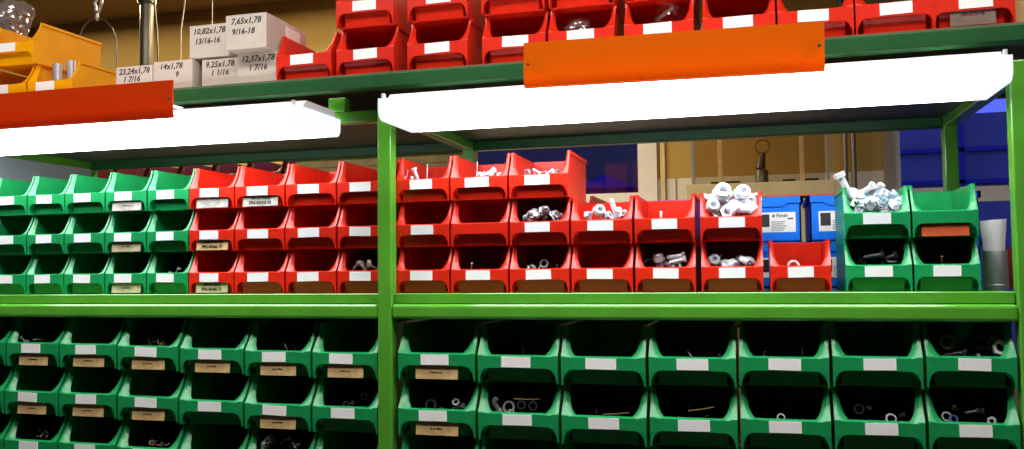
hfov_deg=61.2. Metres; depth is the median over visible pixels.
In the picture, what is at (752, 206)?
pipe fitting
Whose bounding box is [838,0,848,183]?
pipe
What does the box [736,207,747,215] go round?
fitting
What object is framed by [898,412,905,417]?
nut
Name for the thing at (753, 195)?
pipe fitting
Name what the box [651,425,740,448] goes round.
storage bin
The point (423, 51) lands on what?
storage bin
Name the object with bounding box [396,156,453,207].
storage bin
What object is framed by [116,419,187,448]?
storage bin
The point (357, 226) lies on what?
storage bin
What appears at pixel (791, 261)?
ring
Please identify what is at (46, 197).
storage bin
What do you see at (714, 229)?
storage bin
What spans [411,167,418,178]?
bolt
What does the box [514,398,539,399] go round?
rod
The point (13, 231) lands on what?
storage bin
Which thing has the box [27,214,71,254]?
storage bin
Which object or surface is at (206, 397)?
storage bin
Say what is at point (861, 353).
storage bin
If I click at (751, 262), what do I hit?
nut
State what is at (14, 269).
storage bin
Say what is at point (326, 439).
storage bin
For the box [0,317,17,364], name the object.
storage bin
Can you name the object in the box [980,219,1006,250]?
cup
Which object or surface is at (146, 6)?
pipe
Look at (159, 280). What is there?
storage bin
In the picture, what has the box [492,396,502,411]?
fitting
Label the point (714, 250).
ring
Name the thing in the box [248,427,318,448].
storage bin
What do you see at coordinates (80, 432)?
storage bin
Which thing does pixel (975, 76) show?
lamp
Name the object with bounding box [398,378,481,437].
storage bin
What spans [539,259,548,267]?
ring
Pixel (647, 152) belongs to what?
window
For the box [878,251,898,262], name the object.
bolt
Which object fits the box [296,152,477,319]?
plywood panel
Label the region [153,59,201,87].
cardboard box
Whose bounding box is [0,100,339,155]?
lamp
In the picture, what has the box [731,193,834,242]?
box
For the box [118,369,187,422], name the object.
storage bin
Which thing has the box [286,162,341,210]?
storage bin
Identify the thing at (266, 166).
storage bin
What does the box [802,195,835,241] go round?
box
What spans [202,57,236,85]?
cardboard box
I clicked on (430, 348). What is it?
storage bin
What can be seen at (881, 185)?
bolt
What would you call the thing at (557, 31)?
storage bin
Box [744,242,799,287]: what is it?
box
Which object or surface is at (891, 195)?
nut
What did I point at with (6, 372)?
storage bin
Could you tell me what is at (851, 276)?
storage bin
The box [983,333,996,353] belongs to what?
bolt
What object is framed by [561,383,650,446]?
storage bin
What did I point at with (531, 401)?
ring
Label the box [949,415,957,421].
ring
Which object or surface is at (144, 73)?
cardboard box
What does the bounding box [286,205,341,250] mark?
storage bin
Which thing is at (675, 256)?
bolt
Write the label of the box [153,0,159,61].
hanging wire
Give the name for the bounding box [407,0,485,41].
storage bin
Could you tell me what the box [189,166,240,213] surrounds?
storage bin
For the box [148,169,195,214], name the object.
storage bin
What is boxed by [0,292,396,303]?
shelf
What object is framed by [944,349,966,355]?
bolt
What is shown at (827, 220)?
print
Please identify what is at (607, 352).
storage bin
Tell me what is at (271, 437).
nut
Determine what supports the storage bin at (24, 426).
on the storage rack
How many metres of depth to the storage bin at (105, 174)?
2.56 m
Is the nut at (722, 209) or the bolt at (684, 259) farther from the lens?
the bolt at (684, 259)
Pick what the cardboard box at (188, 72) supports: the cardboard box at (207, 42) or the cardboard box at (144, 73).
the cardboard box at (207, 42)
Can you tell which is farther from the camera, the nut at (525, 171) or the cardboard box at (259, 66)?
the cardboard box at (259, 66)
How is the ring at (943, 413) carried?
in the storage bin at (998, 403)
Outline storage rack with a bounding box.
[0,22,1023,448]
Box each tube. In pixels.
[52,63,62,80]
[65,60,75,79]
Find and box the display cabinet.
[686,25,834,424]
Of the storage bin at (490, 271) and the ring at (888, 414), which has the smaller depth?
the ring at (888, 414)
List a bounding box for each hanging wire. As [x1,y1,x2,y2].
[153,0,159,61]
[180,0,185,59]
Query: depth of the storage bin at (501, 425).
1.48 m
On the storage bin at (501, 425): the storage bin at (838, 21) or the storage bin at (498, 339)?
the storage bin at (498, 339)
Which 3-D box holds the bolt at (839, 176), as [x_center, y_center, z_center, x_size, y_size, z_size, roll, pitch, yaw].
[0.534,-0.063,1.393,0.034,0.047,0.018,-1,-3,7]
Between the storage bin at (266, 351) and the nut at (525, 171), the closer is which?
the nut at (525, 171)
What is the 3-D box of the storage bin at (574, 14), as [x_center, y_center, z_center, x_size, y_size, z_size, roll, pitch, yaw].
[0.146,-0.421,1.592,0.119,0.091,0.204,-1,-3,16]
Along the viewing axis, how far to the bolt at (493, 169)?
1.55 m
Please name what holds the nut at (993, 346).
in the storage bin at (947, 371)
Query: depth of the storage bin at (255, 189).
1.66 m
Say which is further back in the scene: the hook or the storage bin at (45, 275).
the hook
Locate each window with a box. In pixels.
[586,143,657,202]
[893,131,1009,202]
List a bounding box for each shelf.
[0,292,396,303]
[395,287,1014,303]
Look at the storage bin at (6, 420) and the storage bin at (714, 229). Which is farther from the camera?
the storage bin at (6, 420)
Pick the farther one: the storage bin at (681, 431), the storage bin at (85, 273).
the storage bin at (85, 273)
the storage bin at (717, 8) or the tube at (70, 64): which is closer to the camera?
the storage bin at (717, 8)
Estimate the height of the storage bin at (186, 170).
0.082 m
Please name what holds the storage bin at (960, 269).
on the storage rack
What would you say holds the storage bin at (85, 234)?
on the storage bin at (85, 273)
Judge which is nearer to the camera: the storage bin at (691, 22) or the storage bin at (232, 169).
the storage bin at (691, 22)
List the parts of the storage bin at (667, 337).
small hardware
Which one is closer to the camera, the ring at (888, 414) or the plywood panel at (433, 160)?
the ring at (888, 414)
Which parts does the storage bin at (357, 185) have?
frame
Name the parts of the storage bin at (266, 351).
frame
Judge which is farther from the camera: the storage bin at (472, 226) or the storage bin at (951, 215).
the storage bin at (472, 226)
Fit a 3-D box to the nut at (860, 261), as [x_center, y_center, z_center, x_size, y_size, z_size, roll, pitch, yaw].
[0.556,0.059,1.374,0.014,0.013,0.013,2,-4,-36]
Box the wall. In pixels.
[0,0,1018,418]
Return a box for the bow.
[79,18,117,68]
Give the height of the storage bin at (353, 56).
0.091 m
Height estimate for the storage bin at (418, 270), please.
0.082 m
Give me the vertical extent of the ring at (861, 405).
0.016 m
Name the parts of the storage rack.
rail, panel, post, lamp panel, post, rail, post, lamp panel, post, rail, post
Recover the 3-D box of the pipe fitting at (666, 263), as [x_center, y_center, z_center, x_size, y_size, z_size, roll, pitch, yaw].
[0.267,0.067,1.462,0.021,0.014,0.014,-3,-4,43]
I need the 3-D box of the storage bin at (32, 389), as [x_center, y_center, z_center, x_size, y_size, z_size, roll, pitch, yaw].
[-0.931,0.339,1.846,0.131,0.097,0.239,-1,-3,16]
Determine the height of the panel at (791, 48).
0.071 m
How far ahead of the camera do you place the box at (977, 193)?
1.54 m
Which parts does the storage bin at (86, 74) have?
frame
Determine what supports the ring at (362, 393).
on the storage bin at (331, 393)
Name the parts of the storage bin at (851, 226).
small hardware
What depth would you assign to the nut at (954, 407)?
1.30 m
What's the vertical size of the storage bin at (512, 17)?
0.091 m
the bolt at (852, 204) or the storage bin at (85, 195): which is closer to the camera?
the bolt at (852, 204)
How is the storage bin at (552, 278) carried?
on the storage rack
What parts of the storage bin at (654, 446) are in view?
frame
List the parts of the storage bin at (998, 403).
small hardware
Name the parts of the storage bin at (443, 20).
frame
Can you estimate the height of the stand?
0.146 m
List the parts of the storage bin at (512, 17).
frame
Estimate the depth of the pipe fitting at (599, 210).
1.48 m
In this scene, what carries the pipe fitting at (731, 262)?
in the storage bin at (741, 277)
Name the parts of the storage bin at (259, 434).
small hardware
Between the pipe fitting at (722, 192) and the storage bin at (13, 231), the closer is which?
the pipe fitting at (722, 192)
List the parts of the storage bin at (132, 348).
frame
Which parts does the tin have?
lid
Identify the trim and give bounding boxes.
[660,143,665,200]
[665,178,676,199]
[878,0,894,191]
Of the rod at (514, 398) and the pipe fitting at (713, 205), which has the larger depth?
the rod at (514, 398)
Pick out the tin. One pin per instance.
(1010, 262)
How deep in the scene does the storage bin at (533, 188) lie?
1.51 m
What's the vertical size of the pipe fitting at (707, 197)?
0.024 m
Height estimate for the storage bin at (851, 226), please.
0.082 m
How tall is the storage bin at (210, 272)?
0.082 m
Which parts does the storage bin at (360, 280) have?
frame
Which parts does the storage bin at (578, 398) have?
small hardware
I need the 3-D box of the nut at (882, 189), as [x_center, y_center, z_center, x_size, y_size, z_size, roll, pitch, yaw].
[0.601,-0.048,1.394,0.026,0.024,0.024,1,-4,-34]
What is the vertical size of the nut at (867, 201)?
0.019 m
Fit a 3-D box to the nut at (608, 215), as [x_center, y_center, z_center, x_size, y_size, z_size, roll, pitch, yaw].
[0.166,-0.015,1.485,0.014,0.019,0.017,-3,-4,41]
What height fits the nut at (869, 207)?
0.026 m
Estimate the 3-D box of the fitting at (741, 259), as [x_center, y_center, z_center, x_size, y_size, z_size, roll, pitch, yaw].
[0.378,0.058,1.422,0.017,0.017,0.037,-1,-3,3]
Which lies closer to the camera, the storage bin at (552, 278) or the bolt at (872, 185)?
the bolt at (872, 185)
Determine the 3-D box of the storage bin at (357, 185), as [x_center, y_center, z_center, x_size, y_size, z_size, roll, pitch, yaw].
[-0.252,-0.075,1.669,0.103,0.082,0.174,-1,-3,16]
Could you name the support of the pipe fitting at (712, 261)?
in the storage bin at (741, 277)
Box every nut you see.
[261,440,269,448]
[267,434,275,443]
[452,398,459,405]
[524,169,530,174]
[541,206,549,213]
[584,211,591,219]
[604,211,613,218]
[620,209,626,218]
[720,204,730,215]
[745,256,755,265]
[851,192,863,203]
[857,258,866,264]
[862,193,870,199]
[863,201,876,211]
[864,196,878,211]
[864,198,876,208]
[879,188,889,196]
[879,195,886,206]
[888,194,901,202]
[892,197,902,207]
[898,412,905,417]
[952,405,957,410]
[987,417,996,422]
[991,340,1004,354]
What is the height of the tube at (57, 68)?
0.091 m
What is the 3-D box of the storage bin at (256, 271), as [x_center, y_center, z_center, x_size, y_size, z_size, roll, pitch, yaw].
[-0.455,0.093,1.718,0.108,0.082,0.174,-1,-3,16]
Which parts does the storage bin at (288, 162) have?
frame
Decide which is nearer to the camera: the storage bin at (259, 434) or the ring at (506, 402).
the ring at (506, 402)
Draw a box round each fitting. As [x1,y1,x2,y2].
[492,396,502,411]
[528,208,537,214]
[531,212,539,218]
[593,204,605,215]
[653,253,664,266]
[664,261,676,266]
[704,193,714,201]
[706,199,719,213]
[708,254,719,265]
[712,183,732,204]
[720,198,742,215]
[723,258,738,265]
[733,184,750,201]
[735,255,748,264]
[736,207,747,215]
[742,201,757,215]
[749,193,761,202]
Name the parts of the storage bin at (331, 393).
frame, small hardware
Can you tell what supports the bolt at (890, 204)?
in the storage bin at (851, 226)
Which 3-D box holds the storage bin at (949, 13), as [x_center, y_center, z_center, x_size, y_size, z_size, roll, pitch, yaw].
[0.732,-0.345,1.422,0.119,0.091,0.204,-1,-3,16]
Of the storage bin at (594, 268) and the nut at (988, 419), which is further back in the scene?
the storage bin at (594, 268)
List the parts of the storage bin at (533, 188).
frame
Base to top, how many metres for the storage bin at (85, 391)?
0.097 m
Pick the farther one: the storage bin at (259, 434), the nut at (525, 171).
the storage bin at (259, 434)
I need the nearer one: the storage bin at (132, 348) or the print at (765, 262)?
the print at (765, 262)
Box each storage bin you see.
[0,23,101,75]
[0,65,35,93]
[0,176,34,218]
[0,215,34,255]
[0,255,33,293]
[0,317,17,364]
[0,364,15,413]
[0,412,14,448]
[4,413,68,448]
[5,365,68,415]
[7,317,71,366]
[26,254,71,293]
[27,61,115,91]
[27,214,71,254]
[28,175,72,217]
[58,415,125,448]
[59,366,126,418]
[60,317,134,368]
[64,253,111,293]
[65,173,112,216]
[65,213,135,253]
[97,170,116,178]
[105,211,165,253]
[105,252,153,293]
[106,171,154,215]
[116,168,148,176]
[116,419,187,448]
[118,318,214,370]
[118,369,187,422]
[146,167,181,177]
[147,210,195,252]
[147,252,194,293]
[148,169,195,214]
[179,372,251,426]
[180,165,215,175]
[180,318,290,373]
[180,423,252,448]
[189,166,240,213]
[189,208,240,252]
[189,251,239,292]
[215,163,250,174]
[235,164,290,212]
[235,207,290,251]
[235,250,290,292]
[245,318,350,376]
[245,375,318,430]
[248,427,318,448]
[250,161,286,173]
[276,31,340,79]
[284,161,295,173]
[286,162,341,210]
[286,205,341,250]
[286,249,341,292]
[313,319,425,379]
[313,374,402,434]
[316,426,402,448]
[336,0,411,47]
[336,25,409,74]
[337,160,399,209]
[338,204,399,249]
[338,248,399,292]
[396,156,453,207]
[397,201,453,248]
[397,247,453,292]
[398,319,501,380]
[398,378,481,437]
[401,433,482,448]
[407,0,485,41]
[407,18,483,69]
[450,153,511,206]
[451,199,512,247]
[451,246,512,292]
[478,320,579,383]
[478,381,563,442]
[481,0,550,35]
[482,11,550,63]
[482,438,564,448]
[509,150,586,204]
[510,197,572,246]
[510,244,572,291]
[546,196,607,204]
[548,5,624,40]
[549,0,625,29]
[561,320,657,386]
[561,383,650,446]
[565,442,651,448]
[571,195,635,245]
[571,243,635,291]
[624,0,700,35]
[625,0,699,23]
[634,193,700,244]
[635,242,701,291]
[649,320,738,387]
[650,371,739,448]
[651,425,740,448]
[699,191,762,243]
[700,241,763,291]
[702,0,774,29]
[707,0,768,17]
[738,321,829,388]
[739,382,831,448]
[741,443,791,448]
[767,240,831,290]
[775,0,853,36]
[824,321,923,388]
[829,382,925,448]
[833,186,910,241]
[834,238,912,290]
[853,0,935,34]
[907,183,978,239]
[909,237,980,290]
[917,322,1017,389]
[921,386,1020,448]
[929,0,1015,28]
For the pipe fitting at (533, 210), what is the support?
in the storage bin at (539, 233)
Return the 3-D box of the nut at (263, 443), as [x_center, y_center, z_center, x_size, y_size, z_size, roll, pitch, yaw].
[-0.460,0.412,1.614,0.011,0.021,0.018,-2,-3,26]
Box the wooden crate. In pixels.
[1015,0,1023,21]
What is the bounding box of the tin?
[1005,248,1013,288]
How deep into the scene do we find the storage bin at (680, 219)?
1.45 m
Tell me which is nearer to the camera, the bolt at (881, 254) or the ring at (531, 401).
the bolt at (881, 254)
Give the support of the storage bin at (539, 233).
on the storage bin at (552, 278)
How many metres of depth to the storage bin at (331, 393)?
1.58 m
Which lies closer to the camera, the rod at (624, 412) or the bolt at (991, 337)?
the bolt at (991, 337)
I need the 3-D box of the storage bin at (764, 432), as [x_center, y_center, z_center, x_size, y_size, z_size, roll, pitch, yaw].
[0.457,0.308,1.459,0.137,0.097,0.239,-1,-3,16]
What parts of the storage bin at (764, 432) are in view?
small hardware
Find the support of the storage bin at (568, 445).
on the storage rack
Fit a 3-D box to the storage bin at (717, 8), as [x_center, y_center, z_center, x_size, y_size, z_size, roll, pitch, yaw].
[0.396,-0.427,1.522,0.119,0.091,0.204,-1,-3,16]
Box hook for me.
[93,0,102,20]
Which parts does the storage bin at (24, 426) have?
small hardware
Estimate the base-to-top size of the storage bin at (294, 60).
0.091 m
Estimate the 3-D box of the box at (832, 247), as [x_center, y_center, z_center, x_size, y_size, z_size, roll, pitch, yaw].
[0.647,0.077,1.670,0.151,0.085,0.174,-1,-3,16]
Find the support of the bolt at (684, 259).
in the storage bin at (654, 278)
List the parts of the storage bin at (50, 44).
frame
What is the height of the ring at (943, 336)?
0.022 m
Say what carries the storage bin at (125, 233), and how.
on the storage bin at (126, 273)
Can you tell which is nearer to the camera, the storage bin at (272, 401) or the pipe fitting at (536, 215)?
the pipe fitting at (536, 215)
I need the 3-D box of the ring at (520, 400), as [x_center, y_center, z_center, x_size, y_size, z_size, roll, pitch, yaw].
[0.016,0.310,1.486,0.016,0.016,0.006,-1,-3,16]
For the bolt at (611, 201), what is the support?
in the storage bin at (603, 232)
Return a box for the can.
[982,250,1009,289]
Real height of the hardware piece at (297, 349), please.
0.035 m
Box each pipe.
[137,0,155,168]
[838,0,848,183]
[850,133,856,188]
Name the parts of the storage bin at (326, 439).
frame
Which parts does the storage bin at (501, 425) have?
small hardware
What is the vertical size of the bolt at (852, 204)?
0.023 m
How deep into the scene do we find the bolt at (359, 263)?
1.61 m
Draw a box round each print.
[762,214,792,230]
[763,260,768,271]
[820,213,834,228]
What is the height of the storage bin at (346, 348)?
0.097 m
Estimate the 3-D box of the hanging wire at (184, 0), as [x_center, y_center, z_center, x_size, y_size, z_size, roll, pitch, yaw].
[-0.988,-0.527,2.611,0.031,0.796,0.004,-1,-3,16]
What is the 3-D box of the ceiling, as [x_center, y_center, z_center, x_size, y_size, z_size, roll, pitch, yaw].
[-0.679,-1.073,0.814,7.000,0.100,5.260,-1,-3,16]
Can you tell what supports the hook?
hanging from the ceiling
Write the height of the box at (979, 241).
0.085 m
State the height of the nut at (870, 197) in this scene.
0.026 m
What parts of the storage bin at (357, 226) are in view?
frame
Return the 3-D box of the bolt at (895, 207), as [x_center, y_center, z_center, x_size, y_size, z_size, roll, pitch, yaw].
[0.597,-0.026,1.353,0.010,0.010,0.025,-1,-3,5]
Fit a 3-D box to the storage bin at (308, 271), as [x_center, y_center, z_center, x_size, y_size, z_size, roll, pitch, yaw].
[-0.351,0.090,1.690,0.107,0.082,0.174,-1,-3,16]
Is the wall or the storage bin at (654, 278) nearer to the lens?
the storage bin at (654, 278)
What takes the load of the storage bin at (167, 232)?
on the storage bin at (159, 280)
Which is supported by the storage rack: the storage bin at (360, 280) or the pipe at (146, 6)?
the storage bin at (360, 280)
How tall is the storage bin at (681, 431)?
0.097 m
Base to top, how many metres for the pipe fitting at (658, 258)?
0.030 m
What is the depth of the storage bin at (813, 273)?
1.39 m
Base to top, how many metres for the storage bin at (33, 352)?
0.097 m
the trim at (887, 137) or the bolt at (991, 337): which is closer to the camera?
the bolt at (991, 337)
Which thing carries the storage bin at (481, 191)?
on the storage bin at (472, 226)
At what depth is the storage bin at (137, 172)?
2.51 m
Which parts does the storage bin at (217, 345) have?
frame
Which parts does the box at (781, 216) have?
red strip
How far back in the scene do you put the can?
1.37 m
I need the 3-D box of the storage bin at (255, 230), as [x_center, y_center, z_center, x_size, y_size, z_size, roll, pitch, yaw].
[-0.456,0.011,1.723,0.108,0.082,0.174,-1,-3,16]
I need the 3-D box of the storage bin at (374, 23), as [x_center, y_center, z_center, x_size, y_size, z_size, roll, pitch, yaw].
[-0.247,-0.411,1.702,0.119,0.091,0.204,-1,-3,16]
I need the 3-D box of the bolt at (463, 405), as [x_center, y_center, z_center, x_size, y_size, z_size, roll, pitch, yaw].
[-0.093,0.320,1.523,0.025,0.014,0.009,-3,-4,33]
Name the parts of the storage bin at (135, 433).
small hardware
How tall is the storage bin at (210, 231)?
0.082 m
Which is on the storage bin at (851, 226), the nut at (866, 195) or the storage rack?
the nut at (866, 195)
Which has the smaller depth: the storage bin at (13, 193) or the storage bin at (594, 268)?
the storage bin at (594, 268)
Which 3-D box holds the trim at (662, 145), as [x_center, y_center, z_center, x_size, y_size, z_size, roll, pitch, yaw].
[0.528,0.368,2.965,0.015,2.580,0.012,-1,-3,16]
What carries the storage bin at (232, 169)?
on the rack
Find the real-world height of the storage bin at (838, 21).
0.091 m
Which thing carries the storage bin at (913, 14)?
on the storage rack
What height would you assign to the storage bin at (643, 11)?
0.091 m
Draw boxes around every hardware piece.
[255,348,301,371]
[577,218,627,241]
[709,209,744,216]
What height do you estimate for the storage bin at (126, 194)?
0.082 m
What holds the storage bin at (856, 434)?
on the storage bin
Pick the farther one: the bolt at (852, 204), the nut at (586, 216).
the nut at (586, 216)
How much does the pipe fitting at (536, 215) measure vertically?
0.014 m
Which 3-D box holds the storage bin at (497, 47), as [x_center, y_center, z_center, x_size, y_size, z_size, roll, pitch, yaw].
[0.030,-0.327,1.620,0.119,0.091,0.204,-1,-3,16]
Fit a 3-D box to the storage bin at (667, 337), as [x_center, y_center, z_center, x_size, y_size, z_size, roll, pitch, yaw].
[0.320,0.217,1.501,0.141,0.097,0.239,-1,-3,16]
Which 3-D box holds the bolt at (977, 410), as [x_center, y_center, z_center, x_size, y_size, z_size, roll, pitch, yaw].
[0.689,0.280,1.296,0.021,0.012,0.008,-3,-4,33]
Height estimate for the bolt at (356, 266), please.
0.023 m
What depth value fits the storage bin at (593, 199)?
1.73 m
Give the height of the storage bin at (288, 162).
0.082 m
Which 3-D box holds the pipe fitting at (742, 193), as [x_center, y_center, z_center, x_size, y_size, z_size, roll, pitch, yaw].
[0.380,-0.047,1.433,0.027,0.037,0.045,-1,-3,-2]
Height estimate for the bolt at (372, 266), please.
0.020 m
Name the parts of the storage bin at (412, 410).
small hardware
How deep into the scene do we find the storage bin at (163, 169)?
2.47 m
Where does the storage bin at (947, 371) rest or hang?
on the storage bin at (998, 403)
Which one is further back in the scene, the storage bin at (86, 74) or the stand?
the stand
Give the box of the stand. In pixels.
[754,139,769,181]
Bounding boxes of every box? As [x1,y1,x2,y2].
[116,65,152,83]
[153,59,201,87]
[190,23,236,61]
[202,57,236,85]
[226,12,305,54]
[237,51,277,82]
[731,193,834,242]
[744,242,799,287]
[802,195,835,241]
[830,241,852,286]
[915,190,980,238]
[977,239,981,264]
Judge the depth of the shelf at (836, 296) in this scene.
1.39 m
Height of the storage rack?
1.873 m
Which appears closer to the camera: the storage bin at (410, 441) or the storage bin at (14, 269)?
the storage bin at (410, 441)
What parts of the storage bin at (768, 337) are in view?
small hardware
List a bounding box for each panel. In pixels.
[0,80,182,129]
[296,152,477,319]
[524,21,824,88]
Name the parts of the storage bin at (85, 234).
frame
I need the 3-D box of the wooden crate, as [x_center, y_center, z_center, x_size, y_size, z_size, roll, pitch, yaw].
[0.852,-0.377,1.393,0.132,0.150,0.178,-1,-3,16]
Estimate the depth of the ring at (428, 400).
1.53 m
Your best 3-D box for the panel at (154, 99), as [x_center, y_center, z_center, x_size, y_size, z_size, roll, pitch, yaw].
[-0.901,-0.211,1.624,0.653,0.066,0.051,-1,-3,16]
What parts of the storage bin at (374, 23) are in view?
frame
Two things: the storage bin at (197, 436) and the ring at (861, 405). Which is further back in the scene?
the storage bin at (197, 436)
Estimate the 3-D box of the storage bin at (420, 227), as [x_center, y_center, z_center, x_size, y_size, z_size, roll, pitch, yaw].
[-0.137,0.003,1.633,0.104,0.082,0.174,-1,-3,16]
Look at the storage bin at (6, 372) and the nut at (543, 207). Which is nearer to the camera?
the nut at (543, 207)
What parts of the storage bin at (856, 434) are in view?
small hardware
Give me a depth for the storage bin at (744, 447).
1.57 m
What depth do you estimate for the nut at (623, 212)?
1.49 m
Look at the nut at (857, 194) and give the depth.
1.38 m
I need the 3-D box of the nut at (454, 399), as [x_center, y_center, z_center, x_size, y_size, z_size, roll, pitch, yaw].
[-0.098,0.312,1.520,0.014,0.014,0.010,-1,-3,16]
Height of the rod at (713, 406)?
0.009 m
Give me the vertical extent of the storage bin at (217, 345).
0.097 m
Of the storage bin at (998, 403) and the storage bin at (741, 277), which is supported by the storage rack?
the storage bin at (741, 277)
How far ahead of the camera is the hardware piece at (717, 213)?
1.44 m
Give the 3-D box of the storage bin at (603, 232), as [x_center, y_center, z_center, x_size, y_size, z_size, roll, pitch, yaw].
[0.174,-0.005,1.548,0.108,0.082,0.174,-1,-3,16]
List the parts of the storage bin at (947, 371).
small hardware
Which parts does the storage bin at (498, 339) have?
small hardware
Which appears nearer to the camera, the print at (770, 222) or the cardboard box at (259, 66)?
the print at (770, 222)
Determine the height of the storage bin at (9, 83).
0.091 m
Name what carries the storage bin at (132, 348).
on the storage bin at (144, 394)
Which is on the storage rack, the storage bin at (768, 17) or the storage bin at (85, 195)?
the storage bin at (768, 17)
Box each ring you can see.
[360,393,367,399]
[425,399,436,408]
[503,401,514,411]
[517,400,525,409]
[528,401,537,410]
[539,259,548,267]
[711,249,722,258]
[787,260,799,265]
[853,404,864,413]
[885,413,896,420]
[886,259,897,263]
[939,335,954,348]
[941,411,951,420]
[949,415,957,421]
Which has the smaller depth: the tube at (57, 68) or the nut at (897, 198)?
the nut at (897, 198)
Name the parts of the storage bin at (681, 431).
small hardware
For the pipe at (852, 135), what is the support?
attached to the wall
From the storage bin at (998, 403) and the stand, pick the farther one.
the stand
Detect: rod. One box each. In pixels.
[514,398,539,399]
[603,412,628,414]
[688,406,713,411]
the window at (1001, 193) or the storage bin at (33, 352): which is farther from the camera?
the window at (1001, 193)
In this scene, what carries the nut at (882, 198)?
in the storage bin at (851, 226)
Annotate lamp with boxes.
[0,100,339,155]
[378,49,1012,132]
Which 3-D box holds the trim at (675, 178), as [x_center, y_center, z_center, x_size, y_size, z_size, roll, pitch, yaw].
[0.558,0.749,2.943,0.038,1.817,0.003,-1,-3,16]
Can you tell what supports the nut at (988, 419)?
in the storage bin at (998, 403)
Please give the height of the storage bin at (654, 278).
0.082 m
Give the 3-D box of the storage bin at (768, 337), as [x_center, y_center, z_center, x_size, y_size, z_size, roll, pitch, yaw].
[0.456,0.211,1.464,0.137,0.097,0.239,-1,-3,16]
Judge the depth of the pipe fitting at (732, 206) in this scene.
1.41 m
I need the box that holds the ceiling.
[0,0,298,30]
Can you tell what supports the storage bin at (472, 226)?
on the storage bin at (490, 271)
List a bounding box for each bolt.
[351,260,358,270]
[356,260,367,269]
[365,262,377,269]
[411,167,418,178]
[453,403,465,408]
[483,167,496,175]
[609,198,620,218]
[667,252,685,259]
[669,256,686,264]
[833,171,853,199]
[849,199,854,208]
[859,181,876,193]
[864,250,884,259]
[871,182,884,196]
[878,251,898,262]
[885,202,893,206]
[889,204,899,210]
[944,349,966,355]
[964,408,979,414]
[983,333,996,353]
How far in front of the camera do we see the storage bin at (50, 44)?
1.91 m
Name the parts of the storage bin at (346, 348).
frame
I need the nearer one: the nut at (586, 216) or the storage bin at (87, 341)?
the nut at (586, 216)
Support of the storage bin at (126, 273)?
on the storage rack

